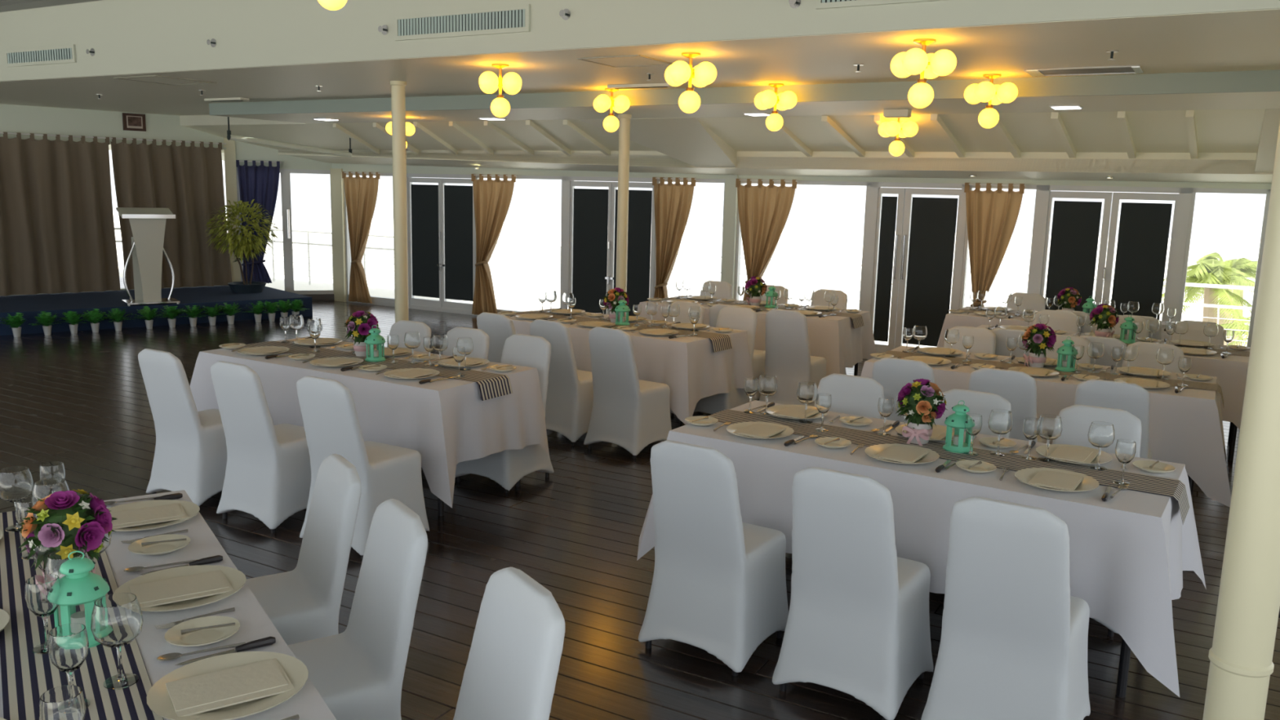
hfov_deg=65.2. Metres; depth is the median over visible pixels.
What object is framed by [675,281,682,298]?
goblet
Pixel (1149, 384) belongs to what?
napkin
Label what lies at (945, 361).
dinner plate
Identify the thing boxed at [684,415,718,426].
bread plate
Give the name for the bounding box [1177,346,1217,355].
dinner plate
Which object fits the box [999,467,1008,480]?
fork
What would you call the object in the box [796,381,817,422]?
wine glass
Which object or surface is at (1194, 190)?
window
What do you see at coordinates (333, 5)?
ceiling lamp
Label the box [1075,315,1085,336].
goblet
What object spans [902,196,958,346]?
blind
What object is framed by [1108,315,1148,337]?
banquet chair
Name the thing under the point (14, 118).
wall
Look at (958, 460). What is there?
spoon
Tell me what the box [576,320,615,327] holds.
dinner plate
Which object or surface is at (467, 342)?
bowl
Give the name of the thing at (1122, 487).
spoon
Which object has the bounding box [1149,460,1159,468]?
butter knife
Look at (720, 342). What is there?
table runner
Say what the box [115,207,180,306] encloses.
lectern
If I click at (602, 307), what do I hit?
bowl
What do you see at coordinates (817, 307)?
napkin
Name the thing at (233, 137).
bar
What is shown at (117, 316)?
potted fern
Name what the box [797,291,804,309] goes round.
goblet
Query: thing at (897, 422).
table knife
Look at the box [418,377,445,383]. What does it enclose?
table knife
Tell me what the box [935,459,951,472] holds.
table knife
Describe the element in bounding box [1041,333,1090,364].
banquet chair
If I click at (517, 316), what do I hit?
dinner plate
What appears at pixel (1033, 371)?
napkin
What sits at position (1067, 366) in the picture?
candle lantern
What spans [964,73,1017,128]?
ceiling lamp
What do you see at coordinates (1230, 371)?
tablecloth
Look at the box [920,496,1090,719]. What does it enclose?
banquet chair
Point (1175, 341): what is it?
dinner plate
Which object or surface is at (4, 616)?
dinner plate
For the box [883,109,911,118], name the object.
ceiling box
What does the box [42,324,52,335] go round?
plant pot
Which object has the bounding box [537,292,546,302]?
bowl
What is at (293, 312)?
cup
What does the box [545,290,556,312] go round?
wine glass
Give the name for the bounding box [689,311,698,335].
goblet
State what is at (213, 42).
sprinkler
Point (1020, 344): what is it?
bowl
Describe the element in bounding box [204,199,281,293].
potted plant
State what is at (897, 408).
bowl
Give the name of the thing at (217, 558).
table knife
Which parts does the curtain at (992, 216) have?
rod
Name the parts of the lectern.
panel, panel, plate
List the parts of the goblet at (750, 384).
stem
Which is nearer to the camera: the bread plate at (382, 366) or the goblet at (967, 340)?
the bread plate at (382, 366)
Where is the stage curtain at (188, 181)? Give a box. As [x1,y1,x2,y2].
[111,137,232,289]
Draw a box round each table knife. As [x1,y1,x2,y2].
[112,493,182,506]
[137,555,222,575]
[174,636,275,665]
[265,353,293,359]
[340,366,359,371]
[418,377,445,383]
[668,334,684,338]
[755,401,774,412]
[783,435,804,446]
[885,420,899,431]
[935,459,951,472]
[951,363,958,368]
[1024,440,1035,453]
[1061,374,1066,381]
[1101,486,1111,501]
[1110,364,1114,372]
[1174,386,1178,393]
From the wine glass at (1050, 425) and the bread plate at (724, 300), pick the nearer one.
the wine glass at (1050, 425)
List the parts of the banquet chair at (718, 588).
leg, leg, leg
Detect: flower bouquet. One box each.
[17,488,116,576]
[342,311,380,356]
[602,287,629,322]
[743,275,766,306]
[895,378,946,445]
[1020,323,1056,367]
[1057,287,1081,311]
[1088,303,1119,337]
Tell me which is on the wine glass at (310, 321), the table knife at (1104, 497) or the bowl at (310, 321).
the bowl at (310, 321)
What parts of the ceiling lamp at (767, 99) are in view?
globe, globe, globe, stem, globe, globe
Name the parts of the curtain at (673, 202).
rod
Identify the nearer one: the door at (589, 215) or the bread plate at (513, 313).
the bread plate at (513, 313)
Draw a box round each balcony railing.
[114,227,275,281]
[271,228,1254,342]
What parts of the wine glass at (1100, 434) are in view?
stem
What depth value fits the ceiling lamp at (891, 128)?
9.53 m
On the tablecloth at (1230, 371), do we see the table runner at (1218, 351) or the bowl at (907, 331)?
the table runner at (1218, 351)
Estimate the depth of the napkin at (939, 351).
7.31 m
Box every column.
[389,80,408,322]
[615,114,631,315]
[1202,121,1279,719]
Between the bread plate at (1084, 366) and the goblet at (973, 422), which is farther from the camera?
the bread plate at (1084, 366)
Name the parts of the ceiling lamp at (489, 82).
globe, globe, stem, globe, globe, globe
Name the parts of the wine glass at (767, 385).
stem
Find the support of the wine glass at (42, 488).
on the table runner at (26, 675)
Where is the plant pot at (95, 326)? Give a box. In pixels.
[90,322,99,332]
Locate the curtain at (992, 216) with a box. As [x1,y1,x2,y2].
[963,182,1026,307]
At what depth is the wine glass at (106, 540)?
2.77 m
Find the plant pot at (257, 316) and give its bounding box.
[253,313,262,322]
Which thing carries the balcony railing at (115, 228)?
on the floor
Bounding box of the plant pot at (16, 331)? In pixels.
[11,326,21,337]
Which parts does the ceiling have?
panel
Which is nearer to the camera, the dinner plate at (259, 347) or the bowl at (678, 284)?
the dinner plate at (259, 347)
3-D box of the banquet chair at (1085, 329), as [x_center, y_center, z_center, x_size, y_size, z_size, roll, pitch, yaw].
[3.949,-0.018,9.213,0.495,0.925,0.541,7,11,30]
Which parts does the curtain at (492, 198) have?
rod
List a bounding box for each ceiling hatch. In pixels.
[113,75,217,84]
[577,54,672,67]
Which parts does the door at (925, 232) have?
handle, handle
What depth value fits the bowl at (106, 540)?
2.77 m
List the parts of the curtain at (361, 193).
rod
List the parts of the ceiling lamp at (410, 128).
globe, globe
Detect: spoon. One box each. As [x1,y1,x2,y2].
[104,496,159,505]
[124,559,198,572]
[156,642,245,661]
[275,353,300,358]
[422,358,444,362]
[429,376,455,382]
[675,334,692,337]
[744,404,765,411]
[794,435,817,444]
[871,423,891,431]
[944,458,965,470]
[1009,444,1027,453]
[1110,485,1128,498]
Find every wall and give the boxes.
[0,103,334,301]
[330,163,1271,353]
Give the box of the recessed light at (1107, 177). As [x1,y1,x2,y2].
[1105,176,1114,178]
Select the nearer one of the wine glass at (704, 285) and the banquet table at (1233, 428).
the banquet table at (1233, 428)
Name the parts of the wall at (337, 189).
post, sill, post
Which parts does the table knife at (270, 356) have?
handle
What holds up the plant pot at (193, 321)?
on the potted fern at (192, 313)
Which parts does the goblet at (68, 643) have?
stem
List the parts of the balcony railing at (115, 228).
post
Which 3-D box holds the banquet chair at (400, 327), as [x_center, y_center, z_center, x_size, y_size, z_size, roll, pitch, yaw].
[-1.776,0.211,7.043,0.495,0.925,0.541,7,11,31]
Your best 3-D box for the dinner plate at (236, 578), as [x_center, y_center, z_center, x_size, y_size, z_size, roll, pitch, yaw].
[-1.268,0.636,2.768,0.336,0.021,0.316,-5,12,-33]
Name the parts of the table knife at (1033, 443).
blade, handle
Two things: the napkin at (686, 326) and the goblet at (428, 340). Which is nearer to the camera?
the goblet at (428, 340)
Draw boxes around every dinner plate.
[0,530,3,540]
[0,608,9,631]
[107,499,199,531]
[114,564,246,612]
[146,651,308,719]
[236,346,289,355]
[293,337,342,346]
[309,356,363,367]
[368,347,413,356]
[383,368,439,379]
[437,357,488,367]
[515,313,552,319]
[550,308,585,314]
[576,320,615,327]
[624,315,646,321]
[638,328,679,335]
[666,299,697,302]
[671,323,709,329]
[687,295,716,300]
[726,422,794,439]
[735,304,759,309]
[765,404,827,419]
[793,310,822,315]
[805,305,838,311]
[864,444,939,463]
[895,424,954,440]
[903,355,951,364]
[918,346,963,355]
[973,311,1007,316]
[982,306,1013,311]
[998,325,1029,328]
[1007,366,1058,377]
[1014,467,1098,491]
[1016,356,1057,365]
[1035,444,1112,464]
[1084,332,1119,338]
[1114,377,1169,388]
[1117,366,1170,376]
[1170,339,1214,346]
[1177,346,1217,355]
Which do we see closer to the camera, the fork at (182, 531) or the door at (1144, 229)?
the fork at (182, 531)
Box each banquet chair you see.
[137,348,226,508]
[210,360,311,533]
[245,453,361,644]
[287,498,427,719]
[296,375,429,559]
[386,320,431,352]
[442,326,488,359]
[453,566,564,719]
[455,333,554,493]
[476,312,515,363]
[529,319,593,444]
[583,326,671,458]
[638,440,788,675]
[666,300,704,416]
[693,306,757,414]
[699,280,733,298]
[708,303,765,400]
[759,309,826,406]
[760,284,787,304]
[772,466,933,719]
[810,288,847,374]
[813,373,884,418]
[871,357,934,422]
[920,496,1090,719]
[932,388,1011,438]
[943,325,995,355]
[968,367,1046,443]
[990,328,1031,357]
[1006,292,1045,311]
[1033,309,1079,333]
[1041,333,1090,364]
[1052,404,1142,636]
[1057,309,1092,333]
[1074,379,1152,459]
[1081,335,1125,367]
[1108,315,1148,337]
[1121,342,1183,373]
[1124,315,1161,339]
[1171,320,1223,345]
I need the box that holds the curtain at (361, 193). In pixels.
[342,171,380,303]
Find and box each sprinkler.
[85,48,95,56]
[206,38,216,47]
[315,84,322,91]
[377,24,388,35]
[559,8,570,20]
[644,72,653,80]
[788,0,801,8]
[853,63,863,71]
[1106,49,1118,60]
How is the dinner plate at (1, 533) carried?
on the tablecloth at (255, 624)
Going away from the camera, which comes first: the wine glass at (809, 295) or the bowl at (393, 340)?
the bowl at (393, 340)
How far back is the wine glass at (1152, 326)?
8.02 m
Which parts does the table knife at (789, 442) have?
handle, blade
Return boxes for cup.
[280,311,288,316]
[291,311,299,315]
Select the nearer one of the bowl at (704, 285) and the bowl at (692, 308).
the bowl at (692, 308)
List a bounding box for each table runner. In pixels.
[0,511,164,719]
[244,340,512,400]
[515,311,732,352]
[662,297,864,328]
[707,408,1189,524]
[882,350,1223,406]
[951,308,1165,328]
[988,328,1249,356]
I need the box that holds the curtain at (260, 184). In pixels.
[235,160,281,283]
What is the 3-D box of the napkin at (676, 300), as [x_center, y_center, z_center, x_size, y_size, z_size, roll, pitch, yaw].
[0.428,-0.592,10.168,0.170,0.006,0.240,7,11,31]
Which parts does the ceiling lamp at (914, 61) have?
globe, globe, globe, stem, globe, globe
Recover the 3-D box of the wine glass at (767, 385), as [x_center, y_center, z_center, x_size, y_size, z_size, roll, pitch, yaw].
[0.658,0.180,5.181,0.106,0.196,0.105,1,10,0]
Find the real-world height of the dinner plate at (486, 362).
0.021 m
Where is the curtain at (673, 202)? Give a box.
[651,177,696,298]
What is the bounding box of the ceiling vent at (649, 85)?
[607,83,675,88]
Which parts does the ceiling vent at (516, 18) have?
plate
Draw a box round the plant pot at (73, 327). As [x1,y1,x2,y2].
[68,324,78,333]
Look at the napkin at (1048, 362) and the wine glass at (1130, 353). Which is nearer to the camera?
the wine glass at (1130, 353)
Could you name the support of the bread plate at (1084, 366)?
on the tablecloth at (1186, 425)
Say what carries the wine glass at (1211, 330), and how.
on the table runner at (1218, 351)
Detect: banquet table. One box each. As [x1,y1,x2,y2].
[437,479,520,515]
[853,362,857,376]
[1115,637,1131,697]
[1187,475,1194,497]
[1227,422,1237,461]
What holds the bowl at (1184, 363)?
on the goblet at (1184, 363)
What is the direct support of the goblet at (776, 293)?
on the table runner at (857, 319)
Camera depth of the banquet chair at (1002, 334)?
7.58 m
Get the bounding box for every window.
[343,173,395,302]
[475,175,563,313]
[653,178,724,294]
[733,180,869,310]
[959,184,1039,308]
[1177,187,1271,347]
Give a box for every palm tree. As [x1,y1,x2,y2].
[1161,258,1254,346]
[1162,252,1257,345]
[1183,258,1257,345]
[1219,316,1250,346]
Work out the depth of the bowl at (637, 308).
8.36 m
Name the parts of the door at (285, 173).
handle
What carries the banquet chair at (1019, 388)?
on the floor
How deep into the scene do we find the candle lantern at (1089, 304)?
9.57 m
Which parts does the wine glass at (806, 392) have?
stem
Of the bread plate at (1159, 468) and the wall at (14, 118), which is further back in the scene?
the wall at (14, 118)
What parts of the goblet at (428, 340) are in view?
stem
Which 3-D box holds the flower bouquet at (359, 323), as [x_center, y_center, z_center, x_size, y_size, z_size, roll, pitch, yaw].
[-1.840,-0.174,6.618,0.232,0.303,0.230,5,10,18]
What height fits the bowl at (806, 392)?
0.105 m
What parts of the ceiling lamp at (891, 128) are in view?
globe, globe, globe, stem, globe, globe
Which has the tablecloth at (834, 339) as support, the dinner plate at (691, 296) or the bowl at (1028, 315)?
the dinner plate at (691, 296)
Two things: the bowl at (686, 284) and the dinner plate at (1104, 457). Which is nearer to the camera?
the dinner plate at (1104, 457)
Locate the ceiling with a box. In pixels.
[0,0,1279,183]
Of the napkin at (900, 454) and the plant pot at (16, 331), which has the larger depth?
the plant pot at (16, 331)
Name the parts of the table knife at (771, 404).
blade, handle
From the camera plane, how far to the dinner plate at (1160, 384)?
6.30 m
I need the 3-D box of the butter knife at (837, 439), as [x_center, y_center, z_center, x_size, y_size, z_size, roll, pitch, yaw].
[0.872,0.371,4.552,0.014,0.014,0.125,9,13,39]
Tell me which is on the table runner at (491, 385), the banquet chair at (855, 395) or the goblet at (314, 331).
the goblet at (314, 331)
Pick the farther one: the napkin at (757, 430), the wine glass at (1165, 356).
the wine glass at (1165, 356)
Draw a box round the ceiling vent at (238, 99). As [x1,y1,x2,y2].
[204,97,249,102]
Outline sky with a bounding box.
[112,211,1260,346]
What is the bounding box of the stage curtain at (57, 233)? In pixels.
[0,132,162,296]
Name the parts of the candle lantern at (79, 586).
ring handle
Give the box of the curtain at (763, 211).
[734,178,798,301]
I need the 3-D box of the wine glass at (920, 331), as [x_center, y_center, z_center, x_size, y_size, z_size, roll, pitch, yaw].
[2.046,-0.153,7.327,0.106,0.196,0.105,1,10,0]
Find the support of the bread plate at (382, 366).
on the tablecloth at (448, 421)
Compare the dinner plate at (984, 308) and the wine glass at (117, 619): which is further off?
the dinner plate at (984, 308)
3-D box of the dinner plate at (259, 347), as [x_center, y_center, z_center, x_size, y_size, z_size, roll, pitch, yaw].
[-2.496,-0.056,6.640,0.316,0.021,0.336,7,11,31]
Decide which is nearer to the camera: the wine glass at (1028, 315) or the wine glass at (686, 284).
the wine glass at (1028, 315)
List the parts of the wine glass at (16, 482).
stem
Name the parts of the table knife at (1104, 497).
handle, blade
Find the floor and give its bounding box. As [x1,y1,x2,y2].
[0,276,1279,719]
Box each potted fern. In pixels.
[0,312,25,337]
[29,311,61,335]
[57,311,88,333]
[80,308,111,332]
[104,308,133,331]
[131,306,166,328]
[160,305,188,327]
[180,305,208,326]
[200,303,226,325]
[217,302,239,324]
[242,301,267,322]
[262,301,284,321]
[276,299,299,316]
[288,299,309,315]
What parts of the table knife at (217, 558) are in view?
blade, handle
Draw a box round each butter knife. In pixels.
[141,537,186,546]
[180,622,235,635]
[222,342,239,346]
[291,353,309,357]
[362,364,380,368]
[691,416,708,422]
[824,437,839,444]
[849,416,863,422]
[968,461,982,469]
[992,437,1004,444]
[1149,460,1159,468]
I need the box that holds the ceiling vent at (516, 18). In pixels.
[394,4,530,40]
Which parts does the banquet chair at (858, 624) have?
leg, leg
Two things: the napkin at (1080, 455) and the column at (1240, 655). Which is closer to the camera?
the column at (1240, 655)
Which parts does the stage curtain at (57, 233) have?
rod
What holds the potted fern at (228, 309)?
on the floor
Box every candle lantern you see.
[53,551,109,648]
[364,324,386,361]
[614,297,630,325]
[764,284,777,308]
[942,400,973,453]
[1055,336,1075,372]
[1081,296,1094,313]
[1120,314,1135,343]
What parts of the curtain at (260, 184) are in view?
rod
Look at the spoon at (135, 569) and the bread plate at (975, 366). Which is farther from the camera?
the bread plate at (975, 366)
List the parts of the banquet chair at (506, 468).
leg, leg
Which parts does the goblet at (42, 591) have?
stem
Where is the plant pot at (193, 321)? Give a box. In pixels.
[188,317,196,326]
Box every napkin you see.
[110,503,187,528]
[128,569,233,607]
[165,657,294,716]
[240,346,286,354]
[296,338,339,344]
[313,358,359,365]
[382,348,410,355]
[387,368,435,377]
[441,358,484,366]
[519,314,550,318]
[553,309,582,313]
[578,321,612,326]
[624,316,643,320]
[642,329,675,334]
[671,300,694,302]
[675,323,706,328]
[691,296,713,298]
[733,423,786,437]
[739,305,755,308]
[760,301,768,304]
[772,405,818,418]
[798,311,817,314]
[809,306,833,309]
[874,445,928,462]
[905,426,953,439]
[914,356,943,364]
[924,347,955,354]
[1005,325,1027,330]
[1018,367,1049,375]
[1026,359,1055,364]
[1027,470,1084,490]
[1048,445,1098,462]
[1092,333,1116,337]
[1125,378,1157,387]
[1128,367,1159,375]
[1180,340,1204,346]
[1181,347,1206,354]
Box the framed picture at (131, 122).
[122,112,146,131]
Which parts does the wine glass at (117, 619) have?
stem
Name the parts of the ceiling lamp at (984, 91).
globe, globe, globe, stem, globe, globe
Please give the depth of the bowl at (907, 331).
7.31 m
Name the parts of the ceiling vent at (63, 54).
plate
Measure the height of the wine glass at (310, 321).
0.196 m
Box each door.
[235,167,333,294]
[406,173,475,311]
[561,176,655,315]
[861,182,966,353]
[1030,185,1192,322]
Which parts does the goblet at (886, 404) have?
stem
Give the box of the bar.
[226,116,351,157]
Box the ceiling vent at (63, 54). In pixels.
[4,44,76,66]
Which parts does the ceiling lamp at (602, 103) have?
globe, globe, globe, stem, globe, globe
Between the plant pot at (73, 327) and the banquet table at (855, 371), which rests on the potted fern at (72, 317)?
the plant pot at (73, 327)
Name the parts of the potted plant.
pot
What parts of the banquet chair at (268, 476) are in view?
leg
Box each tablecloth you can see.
[0,489,336,719]
[189,336,549,507]
[506,308,756,424]
[636,400,1206,697]
[637,295,876,376]
[860,345,1231,506]
[936,306,1172,347]
[977,324,1250,429]
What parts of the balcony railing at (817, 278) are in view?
post, post, post, post, rail, rail, post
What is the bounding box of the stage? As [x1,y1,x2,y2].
[0,285,312,335]
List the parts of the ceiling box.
lid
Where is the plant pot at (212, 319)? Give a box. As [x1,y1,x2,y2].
[208,315,216,325]
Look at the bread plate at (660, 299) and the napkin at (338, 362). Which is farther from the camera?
the bread plate at (660, 299)
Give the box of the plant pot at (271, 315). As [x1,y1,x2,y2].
[267,312,275,321]
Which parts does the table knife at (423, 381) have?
handle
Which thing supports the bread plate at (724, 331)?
on the tablecloth at (691, 370)
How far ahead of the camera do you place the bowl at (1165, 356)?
6.45 m
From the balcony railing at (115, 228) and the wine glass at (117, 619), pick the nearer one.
the wine glass at (117, 619)
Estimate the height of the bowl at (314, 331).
0.095 m
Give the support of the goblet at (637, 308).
on the table runner at (720, 342)
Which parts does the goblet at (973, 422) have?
stem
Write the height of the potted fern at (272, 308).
0.284 m
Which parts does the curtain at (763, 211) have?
rod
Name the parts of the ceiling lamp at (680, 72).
globe, globe, globe, stem, globe, globe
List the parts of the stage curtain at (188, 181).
rod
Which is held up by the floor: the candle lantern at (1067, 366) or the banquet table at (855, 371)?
the banquet table at (855, 371)
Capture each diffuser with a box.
[314,119,337,120]
[480,118,504,119]
[745,113,768,115]
[1051,106,1080,109]
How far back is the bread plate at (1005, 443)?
4.66 m
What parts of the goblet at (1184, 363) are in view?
stem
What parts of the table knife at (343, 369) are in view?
handle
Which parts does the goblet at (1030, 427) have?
stem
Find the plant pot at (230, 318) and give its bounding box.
[226,315,234,324]
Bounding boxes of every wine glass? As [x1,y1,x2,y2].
[0,466,34,532]
[31,477,69,498]
[44,547,93,578]
[88,533,111,582]
[90,592,143,689]
[288,314,304,343]
[306,318,322,347]
[404,331,421,364]
[431,333,448,366]
[456,337,473,370]
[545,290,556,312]
[562,293,573,315]
[645,302,657,326]
[667,303,679,328]
[682,280,692,298]
[688,306,701,331]
[700,281,710,301]
[757,374,777,414]
[783,288,794,308]
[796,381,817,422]
[804,289,814,310]
[823,290,835,311]
[895,395,908,435]
[912,324,927,353]
[944,328,959,357]
[977,290,987,310]
[987,408,1013,456]
[994,306,1007,327]
[1000,292,1011,312]
[1017,333,1030,364]
[1022,309,1035,328]
[1037,413,1062,462]
[1053,295,1062,309]
[1085,313,1097,336]
[1087,342,1104,373]
[1087,421,1115,470]
[1103,299,1115,309]
[1120,344,1137,375]
[1128,301,1138,315]
[1145,319,1159,342]
[1151,302,1164,319]
[1155,347,1173,379]
[1173,320,1188,346]
[1203,323,1218,349]
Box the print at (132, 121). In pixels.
[127,116,142,126]
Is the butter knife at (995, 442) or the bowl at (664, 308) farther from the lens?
the bowl at (664, 308)
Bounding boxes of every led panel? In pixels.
[312,117,340,120]
[478,117,506,119]
[742,111,771,115]
[1048,104,1083,109]
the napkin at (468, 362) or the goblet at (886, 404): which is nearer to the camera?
the goblet at (886, 404)
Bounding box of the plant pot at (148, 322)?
[144,319,153,328]
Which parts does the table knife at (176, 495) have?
handle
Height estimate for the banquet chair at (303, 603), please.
0.925 m
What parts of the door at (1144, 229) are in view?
handle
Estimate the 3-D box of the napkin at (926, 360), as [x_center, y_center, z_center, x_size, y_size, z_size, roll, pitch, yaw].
[1.982,0.005,6.903,0.170,0.006,0.240,7,11,30]
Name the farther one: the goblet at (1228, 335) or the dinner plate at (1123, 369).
the goblet at (1228, 335)
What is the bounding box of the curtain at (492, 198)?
[471,173,516,315]
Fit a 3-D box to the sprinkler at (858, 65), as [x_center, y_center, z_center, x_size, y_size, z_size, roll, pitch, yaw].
[1.531,-2.048,7.019,0.070,0.053,0.070,1,10,0]
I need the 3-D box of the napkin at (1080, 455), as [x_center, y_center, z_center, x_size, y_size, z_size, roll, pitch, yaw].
[1.932,0.421,4.459,0.170,0.006,0.240,8,12,32]
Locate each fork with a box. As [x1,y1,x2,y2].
[120,528,188,543]
[154,607,235,629]
[281,714,299,719]
[375,368,396,374]
[713,421,730,431]
[827,414,839,423]
[849,443,864,454]
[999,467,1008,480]
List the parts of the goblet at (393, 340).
stem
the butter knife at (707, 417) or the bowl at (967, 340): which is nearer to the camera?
the butter knife at (707, 417)
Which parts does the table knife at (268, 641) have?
blade, handle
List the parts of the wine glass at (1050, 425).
stem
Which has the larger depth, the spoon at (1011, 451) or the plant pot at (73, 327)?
the plant pot at (73, 327)
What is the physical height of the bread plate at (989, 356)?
0.021 m
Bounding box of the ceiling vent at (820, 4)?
[815,0,944,8]
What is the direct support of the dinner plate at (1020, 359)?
on the tablecloth at (1186, 425)
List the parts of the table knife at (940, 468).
handle, blade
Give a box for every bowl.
[0,466,34,502]
[14,496,42,526]
[25,573,60,617]
[48,622,88,672]
[88,533,111,556]
[90,592,143,647]
[279,316,289,330]
[288,314,304,329]
[306,318,322,332]
[308,324,320,339]
[386,334,399,350]
[404,331,421,348]
[423,336,433,351]
[431,333,448,351]
[453,346,465,362]
[456,337,473,355]
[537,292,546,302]
[545,290,556,302]
[562,293,573,305]
[567,297,575,308]
[599,298,606,310]
[632,304,641,315]
[645,302,657,315]
[661,306,668,317]
[667,303,679,316]
[675,281,682,290]
[682,280,692,289]
[688,306,701,318]
[689,311,698,324]
[700,281,710,292]
[708,284,715,294]
[737,286,744,295]
[743,377,758,396]
[757,374,777,395]
[773,289,780,299]
[783,288,794,299]
[796,381,817,404]
[798,291,804,301]
[804,289,814,300]
[815,393,831,413]
[823,290,835,302]
[830,295,838,306]
[877,396,893,417]
[895,395,908,416]
[902,327,913,340]
[912,324,927,340]
[944,328,959,344]
[962,335,973,349]
[964,413,982,435]
[969,292,977,301]
[977,290,987,301]
[986,308,995,319]
[987,408,1013,434]
[994,306,1007,319]
[1000,292,1011,302]
[1005,337,1017,351]
[1014,296,1022,306]
[1017,333,1030,350]
[1022,309,1035,321]
[1022,417,1039,439]
[1038,413,1062,439]
[1071,345,1084,359]
[1075,315,1085,327]
[1085,313,1097,326]
[1087,342,1104,359]
[1087,421,1115,448]
[1111,346,1123,361]
[1115,439,1136,463]
[1121,344,1137,361]
[1133,321,1143,333]
[1145,319,1159,333]
[1155,347,1173,364]
[1165,322,1175,334]
[1174,320,1188,334]
[1177,356,1191,372]
[1203,323,1218,337]
[1222,329,1234,342]
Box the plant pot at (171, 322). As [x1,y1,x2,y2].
[167,318,176,327]
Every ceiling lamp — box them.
[317,0,346,10]
[385,121,415,146]
[479,63,521,117]
[593,88,630,132]
[664,52,716,113]
[754,83,796,131]
[878,117,918,155]
[890,38,956,108]
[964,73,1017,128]
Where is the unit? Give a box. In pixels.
[1024,65,1143,76]
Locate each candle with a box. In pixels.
[70,610,85,626]
[373,350,378,356]
[953,435,964,444]
[1062,360,1066,367]
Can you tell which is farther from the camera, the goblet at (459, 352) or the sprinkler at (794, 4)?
the goblet at (459, 352)
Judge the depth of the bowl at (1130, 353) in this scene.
6.55 m
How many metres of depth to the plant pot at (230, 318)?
13.27 m
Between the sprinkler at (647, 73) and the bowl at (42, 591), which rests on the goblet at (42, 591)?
the bowl at (42, 591)
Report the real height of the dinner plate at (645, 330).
0.021 m
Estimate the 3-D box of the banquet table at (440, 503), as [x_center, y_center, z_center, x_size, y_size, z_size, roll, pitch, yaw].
[-1.800,0.378,6.565,2.080,0.757,0.880,7,11,31]
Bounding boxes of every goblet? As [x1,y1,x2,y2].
[14,496,42,559]
[25,573,60,653]
[33,543,57,573]
[39,461,65,479]
[39,684,85,719]
[48,622,89,708]
[279,316,290,342]
[308,324,320,351]
[386,334,399,363]
[423,336,435,365]
[453,346,465,377]
[537,292,546,311]
[567,297,575,318]
[599,298,607,319]
[632,304,641,326]
[661,306,668,328]
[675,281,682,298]
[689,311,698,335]
[708,284,715,302]
[737,286,744,304]
[743,377,758,413]
[773,289,780,308]
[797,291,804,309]
[815,393,831,431]
[830,295,838,315]
[877,396,893,435]
[902,327,913,352]
[961,335,973,361]
[963,413,982,455]
[969,292,977,310]
[986,308,995,328]
[1004,337,1017,363]
[1014,296,1022,315]
[1021,417,1039,459]
[1039,314,1048,324]
[1045,297,1053,309]
[1071,345,1084,373]
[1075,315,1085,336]
[1093,302,1101,308]
[1110,346,1123,374]
[1113,439,1136,485]
[1120,302,1128,315]
[1132,321,1143,343]
[1165,322,1175,344]
[1166,307,1176,322]
[1177,356,1191,386]
[1222,329,1234,353]
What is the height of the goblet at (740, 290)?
0.176 m
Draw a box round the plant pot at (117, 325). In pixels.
[113,321,122,331]
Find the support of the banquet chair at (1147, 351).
on the floor
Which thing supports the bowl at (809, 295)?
on the wine glass at (809, 295)
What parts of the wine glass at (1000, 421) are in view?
stem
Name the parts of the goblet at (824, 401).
stem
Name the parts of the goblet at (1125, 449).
stem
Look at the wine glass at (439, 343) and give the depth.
6.27 m
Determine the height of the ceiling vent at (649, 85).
0.028 m
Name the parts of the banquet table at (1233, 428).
leg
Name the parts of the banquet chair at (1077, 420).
leg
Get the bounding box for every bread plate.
[128,533,191,555]
[164,615,239,646]
[218,342,245,349]
[288,353,315,359]
[337,343,353,350]
[359,364,386,371]
[413,354,438,360]
[489,364,516,372]
[497,311,516,315]
[556,318,576,323]
[586,313,603,317]
[616,325,636,330]
[647,297,662,301]
[648,320,667,324]
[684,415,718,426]
[713,328,733,333]
[721,298,737,302]
[782,303,798,307]
[814,436,851,448]
[839,416,872,426]
[844,309,861,312]
[870,353,893,359]
[948,309,965,313]
[955,459,996,473]
[969,363,995,369]
[973,353,997,359]
[978,437,1016,448]
[1053,329,1066,334]
[1072,373,1099,381]
[1077,363,1102,369]
[1132,460,1175,473]
[1135,337,1157,342]
[1184,373,1213,381]
[1226,345,1250,350]
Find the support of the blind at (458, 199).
attached to the wall at (337, 189)
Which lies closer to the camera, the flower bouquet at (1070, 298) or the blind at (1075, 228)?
the flower bouquet at (1070, 298)
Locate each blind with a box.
[410,184,439,297]
[444,185,473,301]
[572,188,608,314]
[613,189,652,315]
[873,195,897,342]
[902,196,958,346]
[1044,200,1102,312]
[1111,202,1172,319]
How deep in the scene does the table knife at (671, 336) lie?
7.76 m
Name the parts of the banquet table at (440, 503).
leg, leg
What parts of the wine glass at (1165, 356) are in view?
stem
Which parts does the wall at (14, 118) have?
wall panel, wall panel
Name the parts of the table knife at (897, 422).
blade, handle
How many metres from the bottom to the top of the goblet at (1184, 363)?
0.176 m
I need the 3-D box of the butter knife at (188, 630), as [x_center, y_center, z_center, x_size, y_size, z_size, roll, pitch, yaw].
[-1.081,0.672,2.508,0.125,0.014,0.014,-3,11,-26]
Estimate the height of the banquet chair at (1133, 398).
0.925 m
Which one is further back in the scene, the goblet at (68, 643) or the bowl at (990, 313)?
the bowl at (990, 313)
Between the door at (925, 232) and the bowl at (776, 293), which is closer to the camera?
the bowl at (776, 293)

